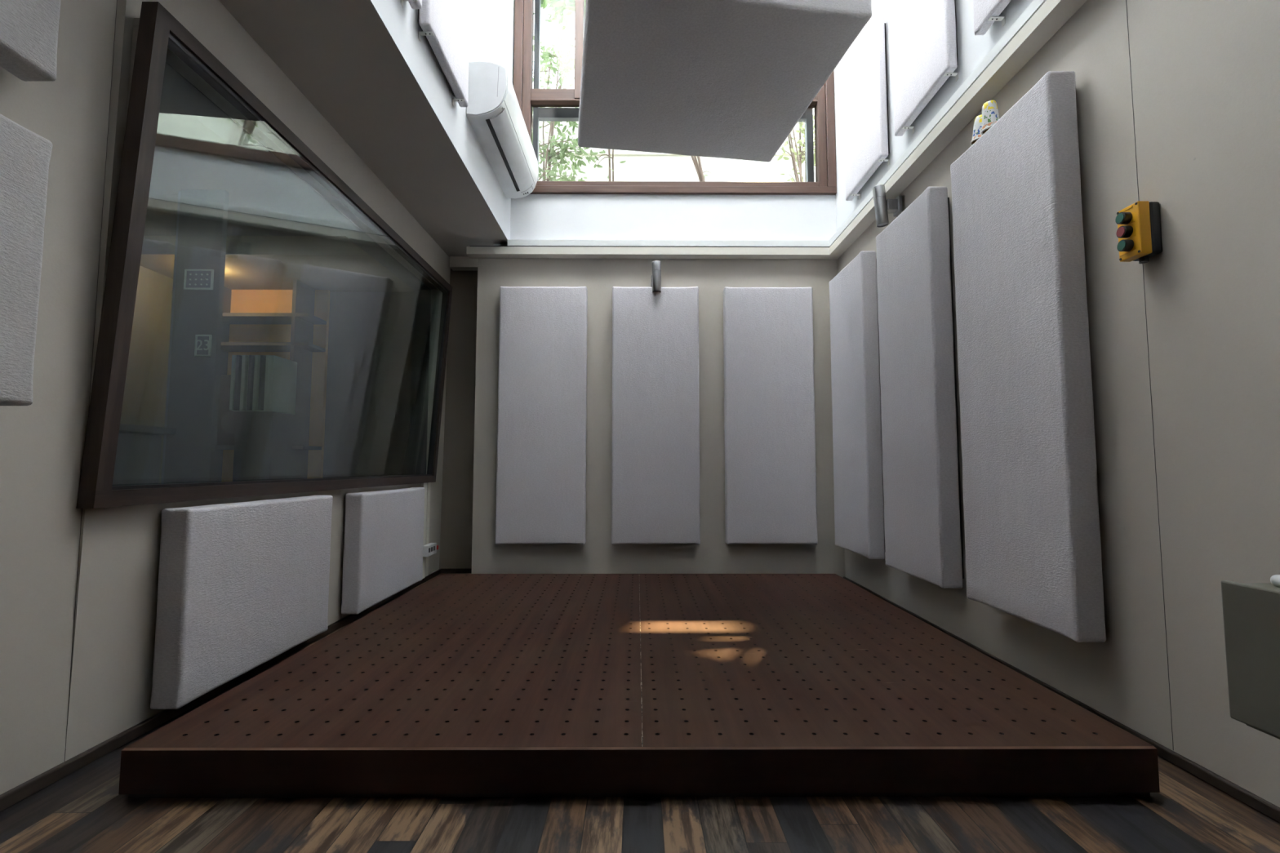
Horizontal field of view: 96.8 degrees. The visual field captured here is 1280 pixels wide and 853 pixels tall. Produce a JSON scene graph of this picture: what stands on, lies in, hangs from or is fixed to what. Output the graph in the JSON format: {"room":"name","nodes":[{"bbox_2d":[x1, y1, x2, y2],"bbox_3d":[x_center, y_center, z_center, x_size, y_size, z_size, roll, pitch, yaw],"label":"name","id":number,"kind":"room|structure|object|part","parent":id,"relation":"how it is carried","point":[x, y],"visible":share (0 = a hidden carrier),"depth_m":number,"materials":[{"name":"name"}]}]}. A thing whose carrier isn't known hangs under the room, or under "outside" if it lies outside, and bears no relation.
{"room":"studio","nodes":[
{"label":"studio","id":0,"kind":"room"},
{"bbox_2d":[0,0,116,795],"bbox_3d":[-1.549,-0.429,-0.105,0.120,2.440,3.345,0,-4,0],"label":"wall","id":1,"kind":"structure","parent":0,"point":[42,442],"depth_m":1.45,"materials":[{"name":"beige paint"}]},
{"bbox_2d":[0,114,52,405],"bbox_3d":[-1.436,-0.403,0.724,0.109,0.632,1.209,0,-4,0],"label":"acoustic panel","id":2,"kind":"object","parent":1,"relation":"attached to","point":[25,154],"visible":1,"depth_m":1.27,"materials":[{"name":"grey fabric"}]},
{"bbox_2d":[0,0,60,81],"bbox_3d":[-1.436,-1.161,0.777,0.109,0.660,1.206,0,-4,0],"label":"acoustic panel","id":3,"kind":"object","parent":1,"relation":"attached to","point":[28,28],"visible":1,"depth_m":1.30,"materials":[{"name":"grey fabric"}]},
{"bbox_2d":[0,568,440,812],"bbox_3d":[-1.488,0.869,1.210,0.018,0.034,6.150,0,-4,0],"label":"baseboard","id":4,"kind":"structure","parent":1,"relation":"attached to","point":[20,793],"depth_m":1.66,"materials":[{"name":"brown wood"}]},
{"bbox_2d":[120,265,173,484],"bbox_3d":[-4.163,-0.303,2.858,0.100,2.600,4.900,0,-4,0],"label":"wall","id":5,"kind":"structure","parent":0,"point":[144,402],"depth_m":4.78,"materials":[{"name":"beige paint"}]},
{"bbox_2d":[143,90,344,235],"bbox_3d":[-2.873,-1.648,2.959,2.480,0.100,4.900,0,-4,0],"label":"ceiling","id":6,"kind":"structure","parent":0,"point":[188,154],"depth_m":3.67,"materials":[{"name":"paint"}]},
{"bbox_2d":[64,0,450,761],"bbox_3d":[-1.549,-0.214,2.962,0.150,2.440,2.806,0,-4,0],"label":"wall","id":7,"kind":"structure","parent":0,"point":[111,678],"depth_m":1.69,"materials":[{"name":"beige paint"}]},
{"bbox_2d":[150,495,333,709],"bbox_3d":[-1.444,0.584,2.149,0.109,0.605,0.838,0,-4,0],"label":"acoustic panel","id":8,"kind":"object","parent":7,"relation":"attached to","point":[242,585],"visible":1,"depth_m":1.95,"materials":[{"name":"white fabric"}]},
{"bbox_2d":[75,1,452,508],"bbox_3d":[-1.502,-0.403,2.843,0.262,1.425,2.571,0,-4,0],"label":"window","id":9,"kind":"structure","parent":7,"relation":"attached to","point":[158,30],"depth_m":1.94,"materials":[{"name":"brown wood"}]},
{"bbox_2d":[341,487,425,614],"bbox_3d":[-1.450,0.665,3.263,0.109,0.599,0.854,0,-4,0],"label":"acoustic panel","id":10,"kind":"object","parent":7,"relation":"attached to","point":[384,537],"visible":1,"depth_m":3.06,"materials":[{"name":"white fabric"}]},
{"bbox_3d":[-1.495,0.665,3.263,0.018,0.524,0.777,0,-4,0],"label":"backing frame","id":11,"kind":"part","parent":10,"relation":"part of","materials":[{"name":"wood"}]},
{"bbox_2d":[420,482,438,578],"bbox_3d":[-1.469,0.717,3.951,0.082,0.653,0.187,0,-4,0],"label":"electrical outlet","id":12,"kind":"object","parent":7,"relation":"attached to","point":[427,486],"depth_m":3.94,"materials":[{"name":"beige paint"}]},
{"bbox_3d":[-1.454,0.853,3.941,0.052,0.074,0.187,0,-4,0],"label":"socket strip","id":13,"kind":"part","parent":12,"relation":"part of","materials":[{"name":"white plastic"}]},
{"bbox_2d":[218,0,506,257],"bbox_3d":[-0.020,-1.583,1.440,3.150,0.120,6.250,0,-4,0],"label":"ceiling","id":14,"kind":"structure","parent":0,"point":[340,55],"depth_m":2.53,"materials":[{"name":"paint"}]},
{"bbox_2d":[322,291,413,478],"bbox_3d":[-2.885,-0.126,5.358,2.480,2.600,0.100,0,-4,0],"label":"wall","id":15,"kind":"structure","parent":0,"point":[369,374],"depth_m":5.33,"materials":[{"name":"paint"}]},
{"bbox_2d":[369,0,515,239],"bbox_3d":[-1.001,-2.645,2.813,0.120,2.430,3.450,0,-4,0],"label":"wall","id":16,"kind":"structure","parent":0,"point":[491,28],"depth_m":3.15,"materials":[{"name":"white paint"}]},
{"bbox_2d":[400,0,422,8],"bbox_3d":[-0.906,-2.119,2.037,0.062,0.893,0.578,0,-4,0],"label":"acoustic panel","id":17,"kind":"object","parent":16,"relation":"attached to","point":[415,4],"visible":1,"depth_m":2.27,"materials":[{"name":"white fabric"}]},
{"bbox_2d":[417,0,470,106],"bbox_3d":[-0.908,-2.075,2.673,0.062,0.893,0.564,0,-4,0],"label":"acoustic panel","id":18,"kind":"object","parent":16,"relation":"attached to","point":[445,24],"visible":0.99,"depth_m":2.67,"materials":[{"name":"white fabric"}]},
{"bbox_3d":[-0.931,-2.088,2.674,0.017,0.790,0.490,0,-4,0],"label":"backing frame","id":19,"kind":"part","parent":18,"relation":"part of","materials":[{"name":"wood"}]},
{"bbox_2d":[466,61,537,198],"bbox_3d":[-0.833,-1.804,3.571,0.224,0.304,0.971,0,-4,0],"label":"air conditioner","id":20,"kind":"object","parent":16,"relation":"attached to","point":[494,113],"visible":0.89,"depth_m":3.29,"materials":[{"name":"white plastic"}]},
{"bbox_2d":[439,268,477,568],"bbox_3d":[-1.391,-0.111,4.422,0.440,2.440,0.120,0,-4,0],"label":"wall","id":21,"kind":"structure","parent":0,"point":[457,492],"depth_m":4.35,"materials":[{"name":"beige paint"}]},
{"bbox_2d":[440,568,471,573],"bbox_3d":[-1.347,1.085,4.269,0.330,0.034,0.018,0,-4,0],"label":"baseboard","id":22,"kind":"structure","parent":21,"relation":"attached to","point":[442,571],"depth_m":4.26,"materials":[{"name":"brown wood"}]},
{"bbox_2d":[449,256,478,271],"bbox_3d":[-1.315,-1.261,4.403,0.290,0.083,0.080,0,-4,0],"label":"trim","id":23,"kind":"structure","parent":21,"relation":"attached to","point":[456,263],"depth_m":4.36,"materials":[{"name":"beige paint"}]},
{"bbox_2d":[531,0,599,181],"bbox_3d":[-1.058,-2.864,5.933,1.154,2.946,1.063,-3,-5,41],"label":"tree","id":24,"kind":"object","parent":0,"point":[560,62],"visible":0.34,"depth_m":5.88,"materials":[{"name":"green plant"}]},
{"bbox_2d":[0,573,1279,852],"bbox_3d":[-0.022,0.937,1.212,3.150,0.100,6.350,0,-4,0],"label":"floor","id":25,"kind":"structure","parent":0,"point":[82,811],"depth_m":1.28,"materials":[{"name":"brown wood"}]},
{"bbox_2d":[118,573,1159,798],"bbox_3d":[-0.002,0.916,2.487,2.502,0.122,2.240,0,-4,0],"label":"stage platform","id":26,"kind":"object","parent":25,"relation":"on","point":[458,685],"visible":1,"depth_m":1.61,"materials":[{"name":"brown wood"}]},
{"bbox_2d":[471,194,844,577],"bbox_3d":[0.190,-0.301,4.232,2.740,2.795,0.300,0,-4,0],"label":"wall","id":27,"kind":"structure","parent":0,"point":[597,555],"depth_m":4.10,"materials":[{"name":"beige paint"}]},
{"bbox_2d":[495,285,587,544],"bbox_3d":[-0.687,-0.089,4.010,0.618,1.812,0.102,0,-4,0],"label":"acoustic panel","id":28,"kind":"object","parent":27,"relation":"attached to","point":[541,465],"visible":1,"depth_m":3.96,"materials":[{"name":"white fabric"}]},
{"bbox_2d":[611,286,700,544],"bbox_3d":[0.109,-0.089,4.014,0.614,1.811,0.102,0,-4,0],"label":"acoustic panel","id":29,"kind":"object","parent":27,"relation":"attached to","point":[655,448],"visible":1,"depth_m":3.96,"materials":[{"name":"white fabric"}]},
{"bbox_2d":[651,260,661,292],"bbox_3d":[0.118,-1.052,4.060,0.076,0.215,0.150,0,-4,0],"label":"wall spotlight","id":30,"kind":"object","parent":27,"relation":"attached to","point":[656,264],"visible":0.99,"depth_m":3.99,"materials":[{"name":"metal"}]},
{"bbox_2d":[513,0,836,195],"bbox_3d":[0.252,-2.702,4.304,2.376,2.005,0.175,0,-4,0],"label":"window","id":31,"kind":"structure","parent":27,"relation":"in","point":[528,97],"depth_m":4.21,"materials":[{"name":"brown wood"}]},
{"bbox_3d":[0.252,-2.132,4.227,2.126,0.753,0.088,0,-4,0],"label":"sash","id":32,"kind":"part","parent":31,"relation":"part of","materials":[{"name":"brown wood"}]},
{"bbox_3d":[0.252,-2.704,4.277,2.376,2.005,0.110,0,-4,0],"label":"frame","id":33,"kind":"part","parent":31,"relation":"part of","materials":[{"name":"brown wood"}]},
{"bbox_2d":[723,286,817,544],"bbox_3d":[0.912,-0.088,4.017,0.629,1.810,0.103,0,-4,0],"label":"acoustic panel","id":34,"kind":"object","parent":27,"relation":"attached to","point":[771,464],"visible":1,"depth_m":3.97,"materials":[{"name":"white fabric"}]},
{"bbox_2d":[833,0,1279,807],"bbox_3d":[1.515,-1.530,1.393,0.120,4.850,6.150,0,-4,0],"label":"wall","id":35,"kind":"structure","parent":0,"point":[1205,82],"depth_m":1.57,"materials":[{"name":"beige paint"}]},
{"bbox_2d":[469,0,1046,247],"bbox_3d":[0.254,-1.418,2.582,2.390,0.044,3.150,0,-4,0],"label":"trim","id":36,"kind":"structure","parent":35,"relation":"attached to","point":[1035,5],"depth_m":3.82,"materials":[{"name":"white paint"}]},
{"bbox_2d":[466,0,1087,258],"bbox_3d":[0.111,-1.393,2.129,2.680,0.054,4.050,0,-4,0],"label":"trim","id":37,"kind":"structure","parent":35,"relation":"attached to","point":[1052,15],"depth_m":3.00,"materials":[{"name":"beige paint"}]},
{"bbox_2d":[828,250,885,559],"bbox_3d":[1.381,-0.124,3.637,0.120,1.833,0.578,0,-4,0],"label":"acoustic panel","id":38,"kind":"object","parent":35,"relation":"attached to","point":[857,445],"visible":0.99,"depth_m":3.45,"materials":[{"name":"white fabric"}]},
{"bbox_3d":[1.429,-0.124,3.637,0.023,1.756,0.505,0,-4,0],"label":"backing frame","id":39,"kind":"part","parent":38,"relation":"part of","materials":[{"name":"wood"}]},
{"bbox_2d":[842,13,889,200],"bbox_3d":[1.410,-1.949,3.563,0.068,0.894,0.565,0,-4,0],"label":"acoustic panel","id":40,"kind":"object","parent":35,"relation":"attached to","point":[865,93],"visible":1,"depth_m":3.46,"materials":[{"name":"white fabric"}]},
{"bbox_3d":[1.433,-1.963,3.563,0.021,0.792,0.490,0,-4,0],"label":"backing frame","id":41,"kind":"part","parent":40,"relation":"part of","materials":[{"name":"wood"}]},
{"bbox_2d":[872,184,902,227],"bbox_3d":[1.367,-1.217,3.140,0.158,0.219,0.076,0,-4,0],"label":"wall spotlight","id":42,"kind":"object","parent":35,"relation":"attached to","point":[882,206],"visible":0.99,"depth_m":3.12,"materials":[{"name":"metal"}]},
{"bbox_3d":[1.386,-1.217,3.140,0.060,0.060,0.052,0,-4,0],"label":"arm","id":43,"kind":"part","parent":42,"relation":"part of","materials":[{"name":"metal"}]},
{"bbox_3d":[1.423,-1.217,3.140,0.022,0.090,0.072,0,-4,0],"label":"wall plate","id":44,"kind":"part","parent":42,"relation":"part of","materials":[{"name":"metal"}]},
{"bbox_2d":[875,186,964,588],"bbox_3d":[1.385,-0.179,2.854,0.119,1.833,0.585,0,-4,0],"label":"acoustic panel","id":45,"kind":"object","parent":35,"relation":"attached to","point":[921,469],"visible":1,"depth_m":2.68,"materials":[{"name":"white fabric"}]},
{"bbox_3d":[1.433,-0.179,2.854,0.023,1.756,0.511,0,-4,0],"label":"backing frame","id":46,"kind":"part","parent":45,"relation":"part of","materials":[{"name":"black wood"}]},
{"bbox_2d":[890,0,958,135],"bbox_3d":[1.413,-2.005,2.849,0.068,0.883,0.542,0,-4,0],"label":"acoustic panel","id":47,"kind":"object","parent":35,"relation":"attached to","point":[924,32],"visible":1,"depth_m":2.82,"materials":[{"name":"white fabric"}]},
{"bbox_3d":[1.437,-2.019,2.850,0.021,0.780,0.468,0,-4,0],"label":"backing frame","id":48,"kind":"part","parent":47,"relation":"part of","materials":[{"name":"wood"}]},
{"bbox_2d":[973,0,1011,35],"bbox_3d":[1.417,-2.054,2.114,0.069,0.888,0.560,0,-4,0],"label":"acoustic panel","id":49,"kind":"object","parent":35,"relation":"attached to","point":[985,12],"visible":1,"depth_m":2.28,"materials":[{"name":"white fabric"}]},
{"bbox_2d":[950,71,1106,642],"bbox_3d":[1.389,-0.233,2.089,0.119,1.833,0.589,0,-4,0],"label":"acoustic panel","id":50,"kind":"object","parent":35,"relation":"attached to","point":[1033,544],"visible":1,"depth_m":1.95,"materials":[{"name":"white fabric"}]},
{"bbox_2d":[970,114,982,145],"bbox_3d":[1.362,-1.190,2.281,0.066,0.105,0.066,-1,-4,13],"label":"paper cup","id":51,"kind":"object","parent":50,"relation":"on","point":[977,128],"visible":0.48,"depth_m":2.26,"materials":[{"name":"multicoloured paper"}]},
{"bbox_2d":[980,100,999,134],"bbox_3d":[1.362,-1.200,2.208,0.071,0.114,0.071,-1,-4,13],"label":"paper cup","id":52,"kind":"object","parent":50,"relation":"on","point":[990,115],"visible":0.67,"depth_m":2.18,"materials":[{"name":"multicoloured paper"}]},
{"bbox_2d":[843,577,1279,822],"bbox_3d":[1.446,0.864,1.074,0.016,0.030,5.850,0,-4,0],"label":"baseboard","id":53,"kind":"structure","parent":35,"relation":"attached to","point":[1264,806],"depth_m":1.52,"materials":[{"name":"brown wood"}]},
{"bbox_2d":[1115,200,1162,263],"bbox_3d":[1.410,-0.546,1.617,0.086,0.163,0.073,0,-4,0],"label":"control box","id":54,"kind":"object","parent":35,"relation":"attached to","point":[1139,232],"visible":1,"depth_m":1.59,"materials":[{"name":"yellow plastic"}]},
{"bbox_2d":[1125,0,1173,751],"bbox_3d":[1.452,-0.250,1.627,0.001,2.270,0.001,0,-4,0],"label":"trim","id":55,"kind":"structure","parent":35,"relation":"attached to","point":[1126,0],"depth_m":1.61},
{"bbox_2d":[1221,580,1279,739],"bbox_3d":[1.371,0.477,0.992,0.168,0.309,0.528,0,-4,0],"label":"case","id":56,"kind":"object","parent":35,"relation":"attached to","point":[1251,611],"visible":1,"depth_m":1.20,"materials":[{"name":"grey metal"}]},
{"bbox_2d":[1270,574,1279,586],"bbox_3d":[1.366,0.322,1.135,0.044,0.027,0.170,0,-4,0],"label":"remote control","id":57,"kind":"object","parent":56,"relation":"on","point":[1274,580],"visible":1,"depth_m":1.20,"materials":[{"name":"white plastic"}]},
{"bbox_3d":[0.256,-3.929,2.709,2.990,0.120,3.650,0,-4,0],"label":"ceiling","id":58,"kind":"structure","parent":0,"visible":0},
{"bbox_2d":[577,0,871,161],"bbox_3d":[0.316,-2.792,3.052,1.237,2.101,1.212,1,-4,-8],"label":"acoustic panel","id":59,"kind":"object","parent":58,"relation":"hanging from","point":[733,79],"visible":1,"depth_m":2.80,"materials":[{"name":"grey fabric"}]},
{"bbox_3d":[-2.874,1.045,2.770,2.480,0.100,4.900,0,-4,0],"label":"floor","id":60,"kind":"structure","parent":0,"visible":0},
{"bbox_2d":[112,423,175,485],"bbox_3d":[-3.174,0.491,2.882,0.980,1.020,0.750,0,-4,0],"label":"desk","id":61,"kind":"object","parent":60,"relation":"on","point":[138,455],"visible":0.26,"depth_m":3.08,"materials":[{"name":"stone"}]},
{"bbox_3d":[-2.744,0.512,2.883,0.040,0.980,0.650,0,-4,0],"label":"panel","id":62,"kind":"part","parent":61,"relation":"part of","materials":[{"name":"stone"}]},
{"bbox_2d":[160,189,228,484],"bbox_3d":[-2.706,-0.211,3.435,0.300,2.500,0.050,0,-4,0],"label":"tall cabinet","id":63,"kind":"object","parent":60,"relation":"on","point":[201,236],"visible":0.58,"depth_m":3.44,"materials":[{"name":"metal"}]},
{"bbox_2d":[183,269,213,289],"bbox_3d":[-2.676,-0.892,3.450,0.170,0.124,0.015,0,-4,0],"label":"plate","id":64,"kind":"object","parent":63,"relation":"attached to","point":[194,279],"visible":1,"depth_m":3.45,"materials":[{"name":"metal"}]},
{"bbox_2d":[194,334,212,356],"bbox_3d":[-2.628,-0.487,3.421,0.092,0.132,0.015,0,-4,0],"label":"plate","id":65,"kind":"object","parent":63,"relation":"attached to","point":[202,348],"visible":1,"depth_m":3.42,"materials":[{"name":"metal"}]},
{"bbox_2d":[229,355,297,481],"bbox_3d":[-2.750,0.293,4.121,0.280,1.590,0.310,0,-4,0],"label":"cabinet","id":66,"kind":"object","parent":60,"relation":"on","point":[263,388],"visible":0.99,"depth_m":4.04,"materials":[{"name":"silver metal"}]},
{"bbox_2d":[213,280,330,482],"bbox_3d":[-3.389,-0.118,5.120,0.930,2.550,0.330,0,-4,0],"label":"shelf unit","id":67,"kind":"object","parent":60,"relation":"on","point":[292,325],"visible":0.34,"depth_m":5.23,"materials":[{"name":"brown wood"}]},
{"bbox_3d":[-3.374,0.190,5.078,0.900,0.030,0.290,0,-4,0],"label":"shelf","id":68,"kind":"part","parent":67,"relation":"part of","materials":[{"name":"wood"}]},
{"bbox_3d":[-3.374,-0.718,5.142,0.900,0.030,0.290,0,-4,0],"label":"shelf","id":69,"kind":"part","parent":67,"relation":"part of","materials":[{"name":"wood"}]},
{"bbox_3d":[-3.374,-0.977,5.160,0.900,0.030,0.290,0,-4,0],"label":"shelf","id":70,"kind":"part","parent":67,"relation":"part of","materials":[{"name":"wood"}]},
{"label":"outside","id":71,"kind":"structure","parent":0,"visible":0},
{"bbox_2d":[140,235,413,292],"bbox_3d":[0.962,-1.146,8.281,14.000,0.150,7.650,0,-4,0],"label":"ceiling","id":72,"kind":"structure","parent":71,"point":[331,263],"depth_m":4.67,"materials":[{"name":"paint"}]},
{"bbox_2d":[541,0,586,31],"bbox_3d":[1.675,-4.734,8.217,7.098,7.005,4.035,0,-4,0],"label":"tree","id":73,"kind":"object","parent":72,"relation":"on","point":[569,4],"visible":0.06,"depth_m":9.92,"materials":[{"name":"green plant"}]},
{"bbox_2d":[593,148,626,181],"bbox_3d":[-0.313,-2.669,5.597,0.456,2.510,0.384,2,-4,-26],"label":"sapling","id":74,"kind":"object","parent":72,"relation":"on","point":[608,153],"visible":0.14,"depth_m":5.57,"materials":[{"name":"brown plant"}]},
{"bbox_2d":[532,106,815,182],"bbox_3d":[0.970,-2.654,6.793,14.000,2.650,0.230,0,-4,0],"label":"wall","id":75,"kind":"structure","parent":72,"relation":"on","point":[637,166],"depth_m":6.73,"materials":[{"name":"white paint"}]},
{"bbox_2d":[665,153,709,181],"bbox_3d":[0.536,-2.696,6.053,1.045,2.631,0.760,-1,-4,14],"label":"sapling","id":76,"kind":"object","parent":72,"relation":"on","point":[700,170],"visible":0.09,"depth_m":6.09,"materials":[{"name":"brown plant"}]},
{"bbox_2d":[774,111,815,182],"bbox_3d":[1.591,-2.842,6.055,1.197,2.924,0.896,1,-4,-18],"label":"shrub","id":77,"kind":"object","parent":72,"relation":"on","point":[801,153],"visible":0.13,"depth_m":6.03,"materials":[{"name":"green plant"}]}
]}

